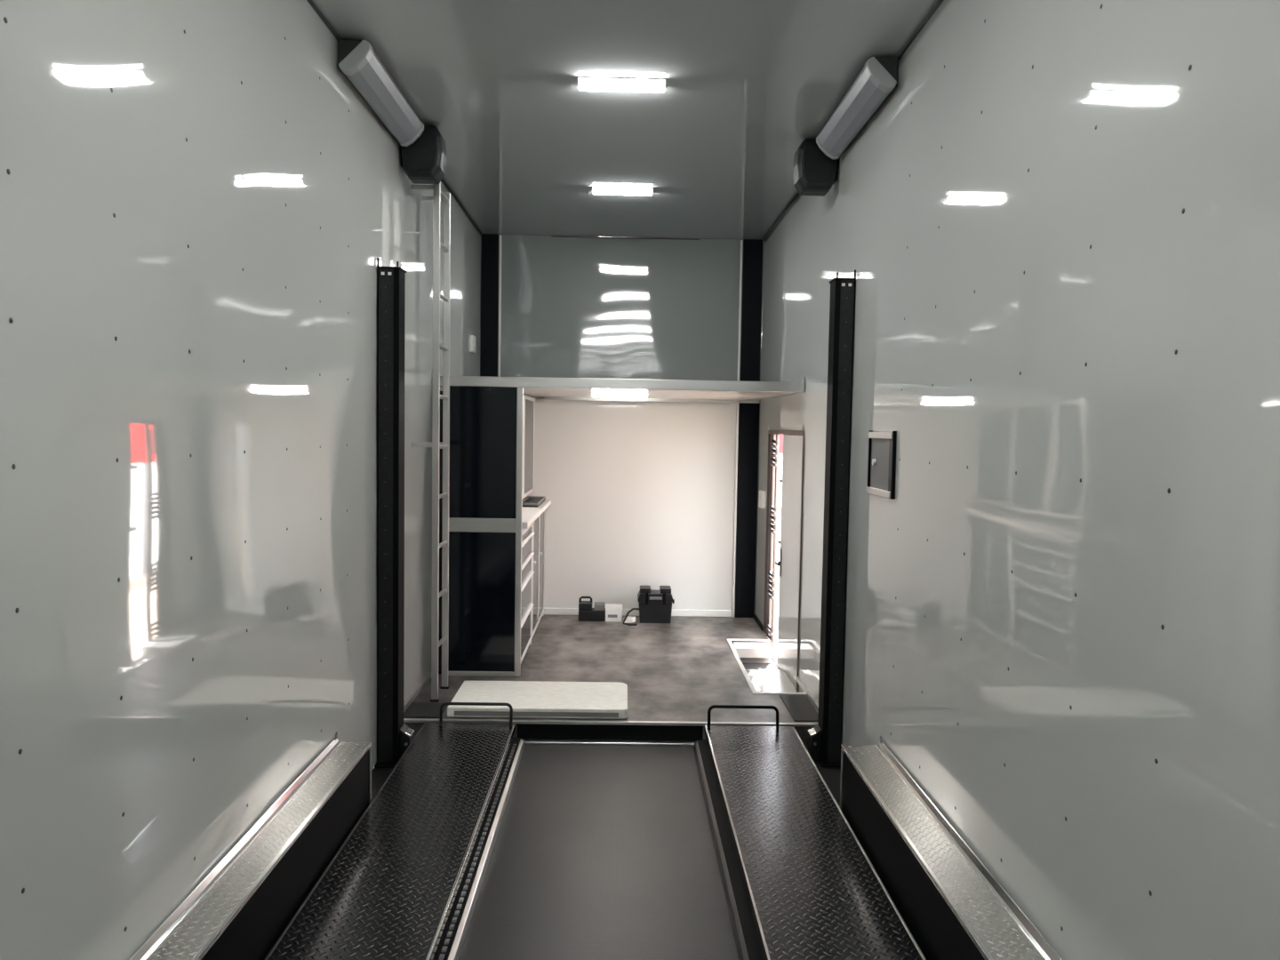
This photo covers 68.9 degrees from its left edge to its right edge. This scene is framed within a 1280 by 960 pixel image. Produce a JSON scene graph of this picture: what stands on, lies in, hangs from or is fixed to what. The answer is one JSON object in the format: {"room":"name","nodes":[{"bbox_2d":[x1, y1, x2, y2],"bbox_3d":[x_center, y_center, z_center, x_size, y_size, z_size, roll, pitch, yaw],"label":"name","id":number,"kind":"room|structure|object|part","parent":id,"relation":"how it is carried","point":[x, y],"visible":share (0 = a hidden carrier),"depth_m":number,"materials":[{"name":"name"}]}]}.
{"room":"cargo space","nodes":[
{"label":"cargo space","id":0,"kind":"room"},
{"bbox_2d":[0,0,480,959],"bbox_3d":[-1.290,-0.114,2.676,0.054,3.406,10.601,1,3,-1],"label":"wall","id":1,"kind":"structure","parent":0,"point":[199,207],"depth_m":2.58,"materials":[{"name":"grey"}]},
{"bbox_2d":[307,0,482,234],"bbox_3d":[-1.243,-1.773,2.584,0.023,0.020,10.600,1,3,-1],"label":"trim","id":2,"kind":"structure","parent":1,"relation":"attached to","point":[312,4],"depth_m":3.85,"materials":[{"name":"grey"}]},
{"bbox_2d":[403,671,431,712],"bbox_3d":[-1.341,1.274,5.568,0.018,0.030,0.900,1,3,-1],"label":"baseboard","id":3,"kind":"structure","parent":1,"relation":"attached to","point":[407,703],"depth_m":5.57,"materials":[{"name":"grey metal"}]},
{"bbox_2d":[400,125,447,183],"bbox_3d":[-1.169,-1.754,5.052,0.234,0.284,0.216,1,3,-1],"label":"speaker","id":4,"kind":"object","parent":1,"relation":"attached to","point":[423,161],"visible":0.82,"depth_m":4.95},
{"bbox_2d":[405,129,435,170],"bbox_3d":[-1.162,-1.748,4.948,0.160,0.210,0.007,1,3,-1],"label":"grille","id":5,"kind":"object","parent":4,"relation":"attached to","point":[420,155],"depth_m":4.95,"materials":[{"name":"black plastic"}]},
{"bbox_2d":[471,335,475,352],"bbox_3d":[-1.329,-1.085,7.444,0.032,0.130,0.130,1,3,-1],"label":"wall switch","id":6,"kind":"object","parent":1,"relation":"attached to","point":[473,338],"visible":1,"depth_m":7.38,"materials":[{"name":"white plastic"}]},
{"bbox_2d":[440,386,534,498],"bbox_3d":[-1.108,-0.247,6.954,0.453,0.801,1.930,1,3,-1],"label":"upper cabinet","id":7,"kind":"object","parent":1,"relation":"attached to","point":[528,434],"visible":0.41,"depth_m":7.51,"materials":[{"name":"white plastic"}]},
{"bbox_3d":[-0.883,-0.235,6.808,0.008,0.790,0.590,1,3,-1],"label":"door frame","id":8,"kind":"part","parent":7,"relation":"part of","materials":[{"name":"silver metal"}]},
{"bbox_3d":[-0.908,-0.275,7.522,0.017,0.790,0.780,1,3,-1],"label":"door","id":9,"kind":"part","parent":7,"relation":"part of","materials":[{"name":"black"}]},
{"bbox_3d":[-0.895,-0.275,7.522,0.008,0.790,0.780,1,3,-1],"label":"door frame","id":10,"kind":"part","parent":7,"relation":"part of","materials":[{"name":"silver metal"}]},
{"bbox_2d":[432,370,805,403],"bbox_3d":[-0.149,-0.673,6.926,2.368,0.115,1.992,1,3,-1],"label":"mezzanine","id":11,"kind":"object","parent":1,"relation":"attached to","point":[551,388],"visible":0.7,"depth_m":5.96,"materials":[{"name":"white"}]},
{"bbox_2d":[591,392,647,398],"bbox_3d":[-0.147,-0.610,6.725,0.407,0.026,0.108,1,3,-1],"label":"ceiling lamp","id":12,"kind":"object","parent":11,"relation":"attached to","point":[594,395],"visible":1,"depth_m":6.68,"materials":[{"name":"white plastic"}]},
{"bbox_3d":[0.105,-0.678,7.907,1.824,0.024,0.040,1,3,-1],"label":"rail","id":13,"kind":"part","parent":11,"relation":"part of","materials":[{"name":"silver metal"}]},
{"bbox_2d":[371,742,840,959],"bbox_3d":[-0.085,1.673,1.325,2.380,0.050,7.660,1,3,-1],"label":"floor","id":14,"kind":"structure","parent":0,"point":[599,852],"depth_m":3.68,"materials":[{"name":"rubber"}]},
{"bbox_2d":[128,732,371,959],"bbox_3d":[-1.173,1.463,0.760,0.163,0.395,6.554,1,3,-1],"label":"box","id":15,"kind":"object","parent":14,"relation":"on","point":[239,910],"visible":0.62,"depth_m":2.99,"materials":[{"name":"silver metal"}]},
{"bbox_3d":[-1.113,1.489,0.755,0.008,0.346,6.538,1,3,-1],"label":"panel","id":16,"kind":"part","parent":15,"relation":"part of","materials":[{"name":"black"}]},
{"bbox_2d":[264,702,524,959],"bbox_3d":[-0.830,1.524,1.294,0.555,0.222,7.600,1,3,-1],"label":"runway","id":17,"kind":"object","parent":14,"relation":"on","point":[405,882],"visible":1,"depth_m":3.51,"materials":[{"name":"black metal"}]},
{"bbox_3d":[-0.564,1.619,1.253,0.022,0.046,7.500,1,3,-1],"label":"guide rail","id":18,"kind":"part","parent":17,"relation":"part of","materials":[{"name":"silver metal"}]},
{"bbox_2d":[374,257,414,767],"bbox_3d":[-1.227,0.173,4.692,0.163,2.530,0.190,1,3,-1],"label":"lift post","id":19,"kind":"object","parent":14,"relation":"on","point":[394,737],"visible":0.92,"depth_m":4.66,"materials":[{"name":"metal"}]},
{"bbox_3d":[-1.270,1.429,4.762,0.119,0.012,0.190,1,3,-1],"label":"plate","id":20,"kind":"part","parent":19,"relation":"part of","materials":[{"name":"black metal"}]},
{"bbox_3d":[-1.232,-1.045,4.636,0.113,0.008,0.132,1,3,-1],"label":"plate","id":21,"kind":"part","parent":19,"relation":"part of","materials":[{"name":"black"}]},
{"bbox_3d":[-1.192,1.288,4.780,0.054,0.031,0.080,1,3,-1],"label":"carriage plate","id":22,"kind":"part","parent":19,"relation":"part of","materials":[{"name":"silver metal"}]},
{"bbox_2d":[522,738,695,745],"bbox_3d":[-0.164,1.430,5.091,1.020,0.012,0.060,1,3,-1],"label":"trim","id":23,"kind":"structure","parent":14,"relation":"on","point":[575,741],"depth_m":5.07,"materials":[{"name":"silver metal"}]},
{"bbox_2d":[693,704,926,959],"bbox_3d":[0.630,1.547,1.320,0.556,0.222,7.600,1,3,-1],"label":"runway","id":24,"kind":"object","parent":14,"relation":"on","point":[799,884],"visible":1,"depth_m":3.56,"materials":[{"name":"black metal"}]},
{"bbox_3d":[0.363,1.634,1.270,0.022,0.046,7.500,1,3,-1],"label":"guide rail","id":25,"kind":"part","parent":24,"relation":"part of","materials":[{"name":"grey metal"}]},
{"bbox_2d":[807,269,855,767],"bbox_3d":[0.983,0.204,4.801,0.157,2.530,0.190,1,3,-1],"label":"lift post","id":26,"kind":"object","parent":14,"relation":"on","point":[824,740],"visible":0.94,"depth_m":4.77,"materials":[{"name":"metal"}]},
{"bbox_3d":[0.912,1.318,4.888,0.054,0.031,0.080,1,3,-1],"label":"carriage plate","id":27,"kind":"part","parent":26,"relation":"part of","materials":[{"name":"silver metal"}]},
{"bbox_3d":[0.984,1.461,4.872,0.113,0.012,0.190,1,3,-1],"label":"plate","id":28,"kind":"part","parent":26,"relation":"part of","materials":[{"name":"black metal"}]},
{"bbox_3d":[1.028,-1.014,4.747,0.107,0.008,0.132,1,3,-1],"label":"plate","id":29,"kind":"part","parent":26,"relation":"part of","materials":[{"name":"black"}]},
{"bbox_2d":[840,736,1062,959],"bbox_3d":[1.017,1.496,0.815,0.185,0.395,6.584,1,3,-1],"label":"box","id":30,"kind":"object","parent":14,"relation":"on","point":[952,906],"visible":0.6,"depth_m":3.06,"materials":[{"name":"silver metal"}]},
{"bbox_3d":[0.946,1.520,0.807,0.008,0.346,6.568,1,3,-1],"label":"panel","id":31,"kind":"part","parent":30,"relation":"part of","materials":[{"name":"black"}]},
{"bbox_2d":[403,614,818,742],"bbox_3d":[-0.185,1.320,6.612,2.400,0.140,2.940,1,3,-1],"label":"floor","id":32,"kind":"structure","parent":0,"point":[682,668],"depth_m":6.30,"materials":[{"name":"concrete"}]},
{"bbox_2d":[403,702,447,718],"bbox_3d":[-1.214,1.303,5.286,0.215,0.006,0.270,1,3,-1],"label":"floor mat","id":33,"kind":"object","parent":32,"relation":"on","point":[415,709],"visible":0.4,"depth_m":5.27,"materials":[{"name":"black plastic"}]},
{"bbox_2d":[411,181,450,702],"bbox_3d":[-1.234,-0.209,5.522,0.173,3.000,0.306,1,3,-1],"label":"ladder","id":34,"kind":"object","parent":32,"relation":"on","point":[438,196],"visible":0.97,"depth_m":5.45,"materials":[{"name":"grey metal"}]},
{"bbox_3d":[-1.178,-0.207,5.388,0.038,2.988,0.024,1,3,-1],"label":"rail","id":35,"kind":"part","parent":34,"relation":"part of","materials":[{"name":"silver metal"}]},
{"bbox_3d":[-1.175,-0.222,5.657,0.038,2.988,0.024,1,3,-1],"label":"rail","id":36,"kind":"part","parent":34,"relation":"part of","materials":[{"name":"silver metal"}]},
{"bbox_2d":[438,386,523,676],"bbox_3d":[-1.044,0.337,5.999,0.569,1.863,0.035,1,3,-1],"label":"cabinet","id":37,"kind":"object","parent":32,"relation":"on","point":[485,496],"visible":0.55,"depth_m":5.99,"materials":[{"name":"black metal"}]},
{"bbox_2d":[438,521,534,673],"bbox_3d":[-1.058,0.765,6.471,0.569,0.955,0.850,1,3,-1],"label":"base cabinet","id":38,"kind":"object","parent":32,"relation":"on","point":[527,553],"visible":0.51,"depth_m":6.53,"materials":[{"name":"grey metal"}]},
{"bbox_3d":[-0.809,1.063,6.492,0.018,0.235,0.798,1,3,-1],"label":"drawer","id":39,"kind":"part","parent":38,"relation":"part of","materials":[{"name":"black"}]},
{"bbox_3d":[-0.805,0.814,6.478,0.018,0.215,0.798,1,3,-1],"label":"drawer","id":40,"kind":"part","parent":38,"relation":"part of","materials":[{"name":"black"}]},
{"bbox_3d":[-0.802,0.769,6.476,0.022,0.955,0.850,1,3,-1],"label":"frame","id":41,"kind":"part","parent":38,"relation":"part of","materials":[{"name":"silver metal"}]},
{"bbox_3d":[-0.797,0.365,6.453,0.018,0.055,0.798,1,3,-1],"label":"drawer","id":42,"kind":"part","parent":38,"relation":"part of","materials":[{"name":"black"}]},
{"bbox_3d":[-0.799,0.479,6.459,0.018,0.125,0.798,1,3,-1],"label":"drawer","id":43,"kind":"part","parent":38,"relation":"part of","materials":[{"name":"black"}]},
{"bbox_3d":[-0.802,0.624,6.467,0.018,0.115,0.798,1,3,-1],"label":"drawer","id":44,"kind":"part","parent":38,"relation":"part of","materials":[{"name":"black"}]},
{"bbox_3d":[-0.796,0.940,6.485,0.040,0.021,0.798,1,3,-1],"label":"handle","id":45,"kind":"part","parent":38,"relation":"part of","materials":[{"name":"silver metal"}]},
{"bbox_3d":[-0.786,0.331,6.451,0.040,0.021,0.798,1,3,-1],"label":"handle","id":46,"kind":"part","parent":38,"relation":"part of","materials":[{"name":"silver metal"}]},
{"bbox_3d":[-0.787,0.411,6.456,0.040,0.021,0.798,1,3,-1],"label":"handle","id":47,"kind":"part","parent":38,"relation":"part of","materials":[{"name":"silver metal"}]},
{"bbox_3d":[-0.790,0.560,6.464,0.040,0.021,0.798,1,3,-1],"label":"handle","id":48,"kind":"part","parent":38,"relation":"part of","materials":[{"name":"silver metal"}]},
{"bbox_3d":[-0.792,0.700,6.472,0.040,0.021,0.798,1,3,-1],"label":"handle","id":49,"kind":"part","parent":38,"relation":"part of","materials":[{"name":"silver metal"}]},
{"bbox_2d":[447,680,627,719],"bbox_3d":[-0.573,1.277,5.450,1.000,0.054,0.562,1,3,-1],"label":"step","id":50,"kind":"structure","parent":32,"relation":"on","point":[527,699],"depth_m":5.34,"materials":[{"name":"grey"}]},
{"bbox_2d":[531,510,544,639],"bbox_3d":[-1.073,0.711,7.432,0.571,0.955,1.065,1,3,-1],"label":"base cabinet","id":51,"kind":"object","parent":32,"relation":"on","point":[539,525],"visible":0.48,"depth_m":7.41,"materials":[{"name":"grey metal"}]},
{"bbox_3d":[-0.816,0.712,7.182,0.018,0.860,0.501,1,3,-1],"label":"door","id":52,"kind":"part","parent":51,"relation":"part of","materials":[{"name":"white"}]},
{"bbox_2d":[521,498,551,528],"bbox_3d":[-1.043,0.235,6.982,0.603,0.040,1.930,1,3,-1],"label":"countertop","id":53,"kind":"structure","parent":51,"relation":"on","point":[530,514],"depth_m":6.73,"materials":[{"name":"white plastic"}]},
{"bbox_2d":[522,496,545,507],"bbox_3d":[-0.863,0.172,7.508,0.150,0.031,0.700,1,3,-1],"label":"tray","id":54,"kind":"object","parent":53,"relation":"on","point":[535,501],"visible":0.79,"depth_m":7.51,"materials":[{"name":"black plastic"}]},
{"bbox_3d":[-0.825,0.683,7.689,0.018,0.860,0.501,1,3,-1],"label":"door","id":55,"kind":"part","parent":51,"relation":"part of","materials":[{"name":"white"}]},
{"bbox_2d":[578,596,605,621],"bbox_3d":[-0.405,1.077,7.867,0.223,0.197,0.160,1,3,-1],"label":"charger","id":56,"kind":"object","parent":32,"relation":"on","point":[587,612],"visible":1,"depth_m":7.79,"materials":[{"name":"black plastic"}]},
{"bbox_3d":[-0.458,1.007,7.862,0.116,0.058,0.020,1,3,-1],"label":"handle","id":57,"kind":"part","parent":56,"relation":"part of","materials":[{"name":"black plastic"}]},
{"bbox_2d":[517,723,703,740],"bbox_3d":[-0.164,1.388,5.137,1.020,0.087,0.011,1,3,-1],"label":"trim","id":58,"kind":"structure","parent":32,"relation":"attached to","point":[524,731],"depth_m":5.13,"materials":[{"name":"black metal"}]},
{"bbox_2d":[403,718,817,727],"bbox_3d":[-0.149,1.337,5.139,2.360,0.014,0.028,1,3,-1],"label":"trim","id":59,"kind":"structure","parent":32,"relation":"attached to","point":[405,720],"depth_m":5.13,"materials":[{"name":"grey metal"}]},
{"bbox_2d":[605,603,622,621],"bbox_3d":[-0.222,1.118,7.862,0.143,0.122,0.148,1,3,-1],"label":"carton","id":60,"kind":"object","parent":32,"relation":"on","point":[612,612],"visible":1,"depth_m":7.79,"materials":[{"name":"white cardboard"}]},
{"bbox_3d":[-0.221,1.071,7.860,0.143,0.027,0.148,1,3,-1],"label":"lid","id":61,"kind":"part","parent":60,"relation":"part of","materials":[{"name":"white cardboard"}]},
{"bbox_2d":[623,616,635,623],"bbox_3d":[-0.087,1.163,7.782,0.102,0.044,0.088,1,3,-1],"label":"pack","id":62,"kind":"object","parent":32,"relation":"on","point":[630,619],"visible":0.9,"depth_m":7.75,"materials":[{"name":"white plastic"}]},
{"bbox_2d":[622,608,639,625],"bbox_3d":[-0.063,1.125,7.676,0.152,0.134,0.085,0,3,-23],"label":"power cable","id":63,"kind":"object","parent":32,"relation":"on","point":[632,609],"visible":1,"depth_m":7.67,"materials":[{"name":"black plastic"}]},
{"bbox_2d":[637,585,674,623],"bbox_3d":[0.133,1.043,7.851,0.308,0.285,0.218,1,3,-1],"label":"toolbox","id":64,"kind":"object","parent":32,"relation":"on","point":[655,605],"visible":1,"depth_m":7.76,"materials":[{"name":"black plastic"}]},
{"bbox_2d":[640,585,650,593],"bbox_3d":[0.045,0.919,7.846,0.091,0.040,0.160,1,3,-1],"label":"latch","id":65,"kind":"object","parent":64,"relation":"attached to","point":[644,589],"depth_m":7.77,"materials":[{"name":"black plastic"}]},
{"bbox_3d":[0.128,0.975,7.850,0.296,0.068,0.212,1,3,-1],"label":"lid","id":66,"kind":"part","parent":64,"relation":"part of","materials":[{"name":"black plastic"}]},
{"bbox_2d":[659,585,671,593],"bbox_3d":[0.214,0.922,7.849,0.091,0.040,0.160,1,3,-1],"label":"latch","id":67,"kind":"object","parent":64,"relation":"attached to","point":[663,589],"depth_m":7.77,"materials":[{"name":"black plastic"}]},
{"bbox_2d":[726,639,805,694],"bbox_3d":[0.864,1.342,6.476,0.368,0.145,1.470,1,3,-1],"label":"well","id":68,"kind":"object","parent":32,"relation":"in","point":[763,676],"visible":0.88,"depth_m":6.52,"materials":[{"name":"white metal"}]},
{"bbox_2d":[779,695,818,721],"bbox_3d":[0.936,1.330,5.450,0.160,0.006,0.500,1,3,-1],"label":"floor mat","id":69,"kind":"object","parent":32,"relation":"on","point":[799,707],"visible":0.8,"depth_m":5.43,"materials":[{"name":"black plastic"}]},
{"bbox_2d":[312,0,937,239],"bbox_3d":[-0.054,-1.775,2.624,2.460,0.043,10.640,1,3,-1],"label":"ceiling","id":70,"kind":"structure","parent":0,"point":[748,82],"depth_m":4.50,"materials":[{"name":"grey"}]},
{"bbox_2d":[338,39,423,146],"bbox_3d":[-1.195,-1.792,4.382,0.142,0.142,1.050,1,3,-1],"label":"lamp","id":71,"kind":"object","parent":70,"relation":"attached to","point":[358,61],"visible":1,"depth_m":4.19,"materials":[{"name":"grey"}]},
{"bbox_2d":[577,77,665,92],"bbox_3d":[-0.084,-1.837,4.343,0.407,0.026,0.108,1,3,-1],"label":"recessed light","id":72,"kind":"object","parent":70,"relation":"in","point":[584,84],"visible":1,"depth_m":4.30,"materials":[{"name":"white plastic"}]},
{"bbox_2d":[592,186,653,195],"bbox_3d":[-0.118,-1.947,6.300,0.407,0.026,0.108,1,3,-1],"label":"recessed light","id":73,"kind":"object","parent":70,"relation":"in","point":[596,190],"visible":1,"depth_m":6.25,"materials":[{"name":"white plastic"}]},
{"bbox_2d":[816,56,897,159],"bbox_3d":[1.022,-1.760,4.476,0.142,0.142,1.060,1,3,-1],"label":"lamp","id":74,"kind":"object","parent":70,"relation":"attached to","point":[876,81],"visible":1,"depth_m":4.29,"materials":[{"name":"grey"}]},
{"bbox_2d":[497,234,764,616],"bbox_3d":[-0.173,-0.392,7.989,2.466,3.405,0.082,1,3,-1],"label":"wall","id":75,"kind":"structure","parent":0,"point":[640,492],"depth_m":7.98,"materials":[{"name":"white paint"}]},
{"bbox_2d":[480,233,498,376],"bbox_3d":[-1.287,-0.457,7.942,0.145,3.223,0.043,1,3,-1],"label":"trim column","id":76,"kind":"structure","parent":75,"relation":"attached to","point":[489,242],"depth_m":7.86,"materials":[{"name":"black metal"}]},
{"bbox_2d":[498,235,501,376],"bbox_3d":[-1.199,-0.452,7.953,0.016,3.215,0.050,1,3,-1],"label":"trim","id":77,"kind":"structure","parent":75,"relation":"attached to","point":[500,292],"depth_m":7.87,"materials":[{"name":"white plastic"}]},
{"bbox_2d":[551,235,699,239],"bbox_3d":[-0.145,-2.046,7.891,2.380,0.010,0.010,1,3,-1],"label":"trim","id":78,"kind":"structure","parent":75,"relation":"attached to","point":[551,236],"depth_m":7.89,"materials":[{"name":"grey metal"}]},
{"bbox_2d":[544,608,731,616],"bbox_3d":[-0.211,1.141,8.068,2.005,0.055,0.032,1,3,-1],"label":"baseboard","id":79,"kind":"structure","parent":75,"relation":"attached to","point":[547,611],"depth_m":8.06,"materials":[{"name":"white paint"}]},
{"bbox_2d":[731,240,742,617],"bbox_3d":[0.831,-0.420,7.989,0.016,3.215,0.050,1,3,-1],"label":"trim","id":80,"kind":"structure","parent":75,"relation":"attached to","point":[740,266],"depth_m":7.98,"materials":[{"name":"white plastic"}]},
{"bbox_2d":[734,239,763,617],"bbox_3d":[0.930,-0.422,7.982,0.166,3.223,0.043,1,3,-1],"label":"trim column","id":81,"kind":"structure","parent":75,"relation":"attached to","point":[752,276],"depth_m":7.97,"materials":[{"name":"black metal"}]},
{"bbox_2d":[754,0,1279,959],"bbox_3d":[1.126,-0.066,2.720,0.050,3.346,10.600,1,3,-1],"label":"wall","id":82,"kind":"structure","parent":0,"point":[1058,225],"depth_m":2.41,"materials":[{"name":"grey"}]},
{"bbox_2d":[753,614,763,631],"bbox_3d":[0.991,1.187,7.787,0.018,0.035,0.520,1,3,-1],"label":"baseboard","id":83,"kind":"structure","parent":82,"relation":"attached to","point":[756,618],"depth_m":7.74,"materials":[{"name":"black"}]},
{"bbox_2d":[758,490,765,508],"bbox_3d":[0.998,0.159,7.664,0.038,0.140,0.150,1,3,-1],"label":"wall switch","id":84,"kind":"object","parent":82,"relation":"attached to","point":[762,493],"visible":1,"depth_m":7.59,"materials":[{"name":"white plastic"}]},
{"bbox_2d":[763,430,804,690],"bbox_3d":[1.024,0.511,6.758,0.092,1.740,1.480,1,3,-1],"label":"door","id":85,"kind":"structure","parent":82,"relation":"in","point":[790,541],"depth_m":6.58,"materials":[{"name":"glossy painted metal"},{"name":"black plastic"}]},
{"bbox_3d":[1.034,0.486,7.388,0.020,1.696,0.140,1,3,-1],"label":"jamb rail","id":86,"kind":"part","parent":85,"relation":"part of","materials":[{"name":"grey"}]},
{"bbox_3d":[1.038,0.498,7.173,0.020,1.696,0.050,1,3,-1],"label":"jamb rail","id":87,"kind":"part","parent":85,"relation":"part of","materials":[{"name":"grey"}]},
{"bbox_3d":[1.021,0.600,6.778,0.010,0.200,0.040,1,3,-1],"label":"handle plate","id":88,"kind":"part","parent":85,"relation":"part of","materials":[{"name":"grey plastic"}]},
{"bbox_2d":[796,676,818,712],"bbox_3d":[1.030,1.312,5.606,0.016,0.030,0.890,1,3,-1],"label":"baseboard","id":89,"kind":"structure","parent":82,"relation":"attached to","point":[803,686],"depth_m":5.68,"materials":[{"name":"grey metal"}]},
{"bbox_2d":[792,138,837,196],"bbox_3d":[0.969,-1.725,5.171,0.234,0.284,0.216,1,3,-1],"label":"speaker","id":90,"kind":"object","parent":82,"relation":"attached to","point":[814,172],"visible":0.81,"depth_m":5.07},
{"bbox_2d":[803,143,832,183],"bbox_3d":[0.966,-1.720,5.066,0.160,0.210,0.007,1,3,-1],"label":"grille","id":91,"kind":"object","parent":90,"relation":"attached to","point":[818,167],"depth_m":5.06,"materials":[{"name":"black plastic"}]},
{"bbox_2d":[762,0,943,240],"bbox_3d":[1.134,-1.736,2.627,0.023,0.020,10.600,1,3,-1],"label":"trim","id":92,"kind":"structure","parent":82,"relation":"attached to","point":[938,4],"depth_m":3.81,"materials":[{"name":"grey metal"}]},
{"bbox_2d":[866,430,896,499],"bbox_3d":[1.073,-0.074,4.151,0.022,0.290,0.400,1,3,-1],"label":"wall box","id":93,"kind":"object","parent":82,"relation":"attached to","point":[882,445],"visible":1,"depth_m":4.13,"materials":[{"name":"black metal"}]},
{"bbox_3d":[1.080,-0.071,4.152,0.008,0.225,0.372,1,3,-1],"label":"plate","id":94,"kind":"part","parent":93,"relation":"part of","materials":[{"name":"grey plastic"}]},
{"label":"outside","id":95,"kind":"structure","parent":0,"visible":0},
{"bbox_2d":[772,504,781,656],"bbox_3d":[30.134,1.305,25.633,58.785,0.020,90.000,1,3,-1],"label":"ground","id":96,"kind":"structure","parent":95,"point":[779,507],"depth_m":13.53,"materials":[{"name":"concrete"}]},
{"bbox_2d":[774,434,783,506],"bbox_3d":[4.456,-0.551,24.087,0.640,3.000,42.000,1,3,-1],"label":"neighbouring building","id":97,"kind":"structure","parent":96,"relation":"on","point":[780,436],"depth_m":27.27,"materials":[{"name":"white"}]}
]}

